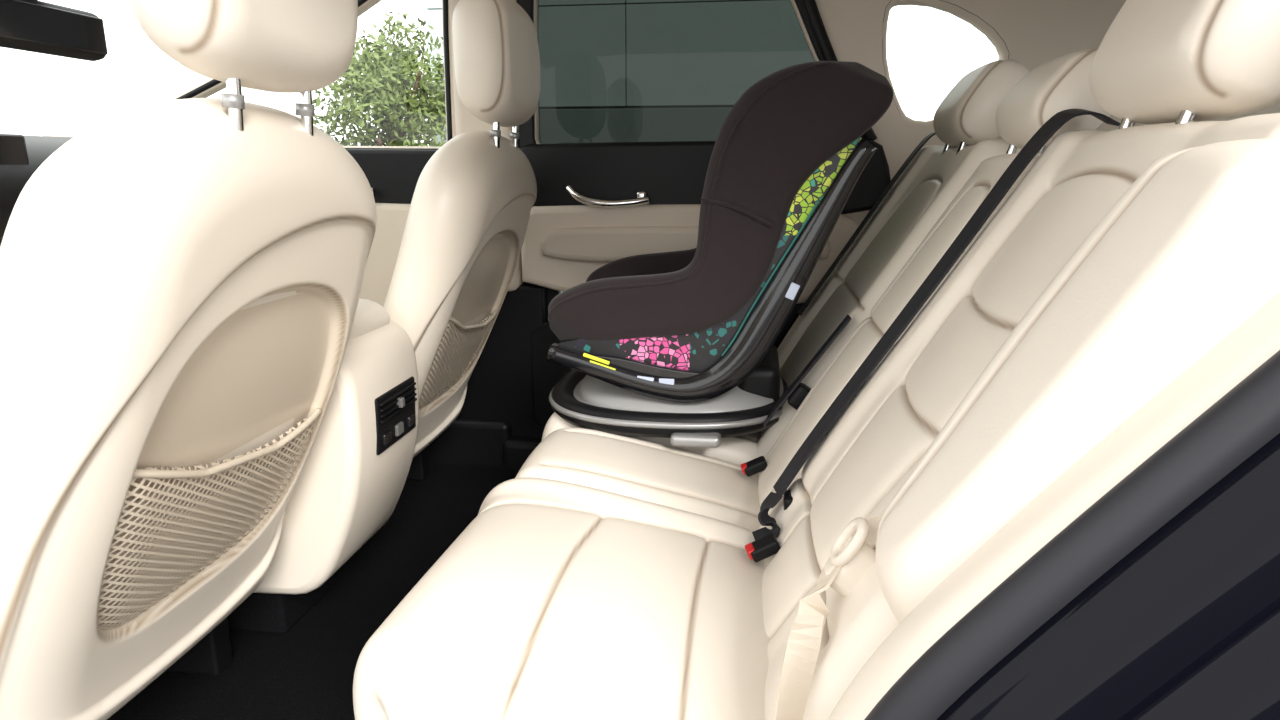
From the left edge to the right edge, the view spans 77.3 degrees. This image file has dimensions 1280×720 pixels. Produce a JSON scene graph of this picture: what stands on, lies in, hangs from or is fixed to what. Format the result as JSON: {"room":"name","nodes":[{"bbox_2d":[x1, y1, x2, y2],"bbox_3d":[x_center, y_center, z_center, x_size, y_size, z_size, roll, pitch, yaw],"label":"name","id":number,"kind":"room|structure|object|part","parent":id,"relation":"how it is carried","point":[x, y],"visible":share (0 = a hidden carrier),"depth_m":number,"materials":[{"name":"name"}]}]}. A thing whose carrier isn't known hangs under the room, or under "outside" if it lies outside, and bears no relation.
{"room":"vehicle interior","nodes":[
{"label":"vehicle interior","id":0,"kind":"room"},
{"bbox_2d":[107,463,518,719],"bbox_3d":[-0.160,0.451,1.349,3.250,0.045,1.420,2,14,8],"label":"floor","id":1,"kind":"structure","parent":0,"point":[305,672],"depth_m":1.29,"materials":[{"name":"black carpet"}]},
{"bbox_2d":[0,0,376,719],"bbox_3d":[-0.716,0.005,0.895,0.810,1.037,0.506,2,14,8],"label":"seat","id":2,"kind":"object","parent":1,"relation":"on","point":[181,280],"visible":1,"depth_m":0.72,"materials":[{"name":"beige leather"}]},
{"bbox_3d":[-0.828,0.418,1.219,0.420,0.080,0.040,2,14,8],"label":"seat rail","id":3,"kind":"part","parent":2,"relation":"part of","materials":[{"name":"black plastic"}]},
{"bbox_3d":[-0.517,0.096,0.888,0.261,0.487,0.400,2,14,8],"label":"backrest","id":4,"kind":"part","parent":2,"relation":"part of","materials":[{"name":"beige leather"}]},
{"bbox_3d":[-0.365,-0.267,0.715,0.017,0.121,0.012,2,14,8],"label":"headrest post","id":5,"kind":"part","parent":2,"relation":"part of","materials":[{"name":"silver metal"}]},
{"bbox_3d":[-0.349,-0.295,0.830,0.017,0.121,0.012,2,14,8],"label":"headrest post","id":6,"kind":"part","parent":2,"relation":"part of","materials":[{"name":"silver metal"}]},
{"bbox_2d":[227,298,418,633],"bbox_3d":[-0.737,0.162,1.325,0.731,0.527,0.236,2,14,8],"label":"console","id":7,"kind":"object","parent":1,"relation":"on","point":[352,478],"visible":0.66,"depth_m":1.21,"materials":[{"name":"beige plastic"}]},
{"bbox_3d":[-0.625,-0.057,1.256,0.408,0.068,0.198,2,14,8],"label":"armrest lid","id":8,"kind":"part","parent":7,"relation":"part of","materials":[{"name":"beige leather"}]},
{"bbox_2d":[382,430,391,445],"bbox_3d":[-0.391,0.121,1.234,0.009,0.019,0.024,2,14,8],"label":"socket","id":9,"kind":"object","parent":7,"relation":"attached to","point":[386,434],"depth_m":1.23,"materials":[{"name":"black plastic"}]},
{"bbox_2d":[374,376,416,454],"bbox_3d":[-0.385,0.086,1.272,0.025,0.090,0.140,2,14,8],"label":"vent","id":10,"kind":"object","parent":7,"relation":"attached to","point":[395,401],"depth_m":1.26,"materials":[{"name":"black plastic"}]},
{"bbox_2d":[395,422,403,436],"bbox_3d":[-0.385,0.110,1.277,0.009,0.019,0.024,2,14,8],"label":"socket","id":11,"kind":"object","parent":7,"relation":"attached to","point":[399,426],"depth_m":1.27,"materials":[{"name":"grey plastic"}]},
{"bbox_2d":[407,413,415,427],"bbox_3d":[-0.379,0.100,1.321,0.009,0.019,0.024,2,14,8],"label":"socket","id":12,"kind":"object","parent":7,"relation":"attached to","point":[411,417],"depth_m":1.32,"materials":[{"name":"black plastic"}]},
{"bbox_2d":[383,0,539,480],"bbox_3d":[-0.611,-0.174,1.626,0.810,1.037,0.506,2,14,8],"label":"seat","id":13,"kind":"object","parent":1,"relation":"on","point":[472,202],"depth_m":1.40,"materials":[{"name":"beige leather"}]},
{"bbox_2d":[353,0,1279,719],"bbox_3d":[0.210,-0.016,1.151,0.832,0.945,1.319,2,14,8],"label":"seat","id":14,"kind":"object","parent":1,"relation":"on","point":[614,577],"visible":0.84,"depth_m":0.74,"materials":[{"name":"beige leather"}]},
{"bbox_2d":[0,133,72,245],"bbox_3d":[-1.401,-0.089,1.364,0.776,0.639,1.424,2,14,8],"label":"dashboard","id":15,"kind":"object","parent":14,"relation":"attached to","point":[21,156],"visible":0.06,"depth_m":1.32,"materials":[{"name":"black plastic"}]},
{"bbox_3d":[-1.218,-0.568,1.232,0.920,0.400,1.340,2,14,8],"label":"windshield","id":16,"kind":"object","parent":15,"relation":"on","visible":0},
{"bbox_2d":[0,0,107,60],"bbox_3d":[-0.913,-0.547,1.177,0.100,0.175,0.270,2,14,8],"label":"rearview mirror","id":17,"kind":"object","parent":16,"relation":"attached to","point":[36,26],"visible":1,"depth_m":1.20,"materials":[{"name":"black plastic"}]},
{"bbox_2d":[515,428,760,530],"bbox_3d":[0.015,0.238,1.248,0.413,0.214,0.255,2,14,8],"label":"cushion","id":18,"kind":"object","parent":14,"relation":"on","point":[709,482],"depth_m":1.19,"materials":[{"name":"beige leather"}]},
{"bbox_2d":[538,0,814,143],"bbox_3d":[0.111,-0.663,1.783,0.741,0.387,0.001,2,14,8],"label":"window","id":19,"kind":"structure","parent":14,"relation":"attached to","point":[611,70],"depth_m":1.80,"materials":[{"name":"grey glass"}]},
{"bbox_2d":[547,61,893,447],"bbox_3d":[0.117,-0.197,1.416,0.560,0.587,0.450,2,14,8],"label":"seat","id":20,"kind":"object","parent":14,"relation":"in","point":[678,346],"visible":0.99,"depth_m":1.25,"materials":[{"name":"grey fabric"}]},
{"bbox_2d":[551,370,787,437],"bbox_3d":[0.058,0.062,1.482,0.434,0.042,0.410,2,14,8],"label":"base","id":21,"kind":"object","parent":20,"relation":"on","point":[582,400],"depth_m":1.31,"materials":[{"name":"black plastic"}]},
{"bbox_3d":[0.090,0.125,1.291,0.080,0.020,0.050,2,14,8],"label":"release handle","id":22,"kind":"part","parent":20,"relation":"part of","materials":[{"name":"silver metal"}]},
{"bbox_2d":[741,456,766,476],"bbox_3d":[0.188,0.173,1.236,0.065,0.046,0.029,2,14,8],"label":"seat belt buckle","id":23,"kind":"object","parent":14,"relation":"attached to","point":[759,464],"visible":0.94,"depth_m":1.23,"materials":[{"name":"black plastic"}]},
{"bbox_2d":[745,533,780,561],"bbox_3d":[0.159,0.236,0.965,0.065,0.046,0.031,2,14,8],"label":"seat belt buckle","id":24,"kind":"object","parent":14,"relation":"attached to","point":[760,549],"depth_m":0.95,"materials":[{"name":"black plastic"}]},
{"bbox_2d":[763,314,850,425],"bbox_3d":[0.267,0.018,1.288,0.131,0.184,0.034,2,14,8],"label":"strap","id":25,"kind":"object","parent":14,"relation":"attached to","point":[797,392],"visible":0.78,"depth_m":1.28,"materials":[{"name":"black fabric"}]},
{"bbox_2d":[773,514,882,719],"bbox_3d":[0.147,0.246,0.662,0.058,0.211,0.183,13,19,43],"label":"belt","id":26,"kind":"object","parent":14,"relation":"attached to","point":[852,554],"visible":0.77,"depth_m":0.67,"materials":[{"name":"beige fabric"}]},
{"bbox_2d":[797,132,935,315],"bbox_3d":[0.484,-0.276,1.638,0.305,0.375,0.052,1,14,2],"label":"belt","id":27,"kind":"object","parent":14,"relation":"attached to","point":[921,144],"visible":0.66,"depth_m":1.63,"materials":[{"name":"black fabric"}]},
{"bbox_3d":[0.385,-0.004,1.139,0.415,0.562,0.250,2,14,8],"label":"backrest","id":28,"kind":"part","parent":14,"relation":"part of","materials":[{"name":"beige leather"}]},
{"bbox_2d":[752,109,1119,540],"bbox_3d":[0.341,-0.034,0.970,0.399,0.520,0.079,-1,14,-2],"label":"belt","id":29,"kind":"object","parent":14,"relation":"attached to","point":[1039,139],"visible":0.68,"depth_m":0.97,"materials":[{"name":"black fabric"}]},
{"bbox_3d":[0.200,0.184,1.016,0.035,0.030,0.035,2,14,8],"label":"latch plate","id":30,"kind":"part","parent":29,"relation":"part of","materials":[{"name":"black plastic"}]},
{"bbox_3d":[0.562,-0.409,1.436,0.042,0.113,0.012,2,14,8],"label":"headrest post","id":31,"kind":"part","parent":14,"relation":"part of","materials":[{"name":"silver metal"}]},
{"bbox_3d":[0.546,-0.383,1.330,0.042,0.113,0.012,2,14,8],"label":"headrest post","id":32,"kind":"part","parent":14,"relation":"part of","materials":[{"name":"silver metal"}]},
{"bbox_3d":[0.523,-0.319,1.099,0.042,0.113,0.012,2,14,8],"label":"headrest post","id":33,"kind":"part","parent":14,"relation":"part of","materials":[{"name":"silver metal"}]},
{"bbox_3d":[0.508,-0.294,0.993,0.042,0.113,0.012,2,14,8],"label":"headrest post","id":34,"kind":"part","parent":14,"relation":"part of","materials":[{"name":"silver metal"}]},
{"bbox_2d":[828,293,1279,719],"bbox_3d":[0.367,0.071,0.482,0.658,1.268,0.125,2,14,8],"label":"trim","id":35,"kind":"structure","parent":14,"relation":"attached to","point":[1257,339],"depth_m":0.47,"materials":[{"name":"beige plastic"}]},
{"bbox_3d":[0.475,-0.248,0.765,0.042,0.113,0.012,2,14,8],"label":"headrest post","id":36,"kind":"part","parent":14,"relation":"part of","materials":[{"name":"silver metal"}]},
{"bbox_3d":[0.460,-0.222,0.659,0.042,0.113,0.012,2,14,8],"label":"headrest post","id":37,"kind":"part","parent":14,"relation":"part of","materials":[{"name":"silver metal"}]},
{"bbox_2d":[431,127,561,292],"bbox_3d":[-0.098,-1.165,6.511,3.220,1.680,0.150,2,14,8],"label":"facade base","id":38,"kind":"object","parent":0,"point":[438,136],"depth_m":6.50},
{"bbox_2d":[43,0,1279,470],"bbox_3d":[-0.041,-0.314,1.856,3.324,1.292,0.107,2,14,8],"label":"car","id":39,"kind":"object","parent":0,"point":[496,426],"depth_m":1.82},
{"bbox_2d":[346,149,459,418],"bbox_3d":[-0.874,-0.208,2.120,0.905,0.860,0.344,2,14,8],"label":"door","id":40,"kind":"structure","parent":39,"relation":"attached to","point":[393,175],"depth_m":1.89,"materials":[{"name":"beige leather"}]},
{"bbox_2d":[520,140,890,427],"bbox_3d":[0.134,-0.105,1.860,0.849,0.783,0.099,2,14,8],"label":"door","id":41,"kind":"structure","parent":39,"relation":"attached to","point":[596,205],"depth_m":1.80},
{"bbox_2d":[937,433,1279,719],"bbox_3d":[0.559,0.153,0.321,1.047,1.347,0.160,2,14,8],"label":"door frame","id":42,"kind":"structure","parent":0,"point":[1185,625],"depth_m":0.41,"materials":[{"name":"black paint"}]},
{"bbox_2d":[864,350,1279,719],"bbox_3d":[0.321,0.078,0.423,0.585,1.254,0.028,2,14,8],"label":"seal","id":43,"kind":"object","parent":42,"relation":"attached to","point":[1246,418],"visible":1,"depth_m":0.43,"materials":[{"name":"grey rubber"}]},
{"label":"outside","id":44,"kind":"structure","parent":0,"visible":0},
{"label":"ground","id":45,"kind":"structure","parent":44,"visible":0},
{"bbox_2d":[295,11,446,146],"bbox_3d":[-1.392,-0.961,4.723,1.122,2.132,1.225,2,14,8],"label":"tree","id":46,"kind":"object","parent":45,"relation":"on","point":[385,84],"visible":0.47,"depth_m":4.47,"materials":[{"name":"green plant"}]},
{"bbox_3d":[0.071,-3.145,7.309,3.210,5.150,2.440,2,14,8],"label":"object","id":47,"kind":"object","parent":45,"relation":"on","visible":0},
{"bbox_2d":[425,0,441,9],"bbox_3d":[-0.898,-3.122,6.175,1.598,0.742,0.100,2,14,8],"label":"panel","id":48,"kind":"object","parent":47,"relation":"attached to","point":[429,4],"visible":0.24,"depth_m":6.31,"materials":[{"name":"white"}]},
{"bbox_2d":[426,9,443,104],"bbox_3d":[-0.898,-2.394,6.353,1.598,0.742,0.100,2,14,8],"label":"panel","id":49,"kind":"object","parent":47,"relation":"attached to","point":[433,17],"visible":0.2,"depth_m":6.35,"materials":[{"name":"white"}]}
]}

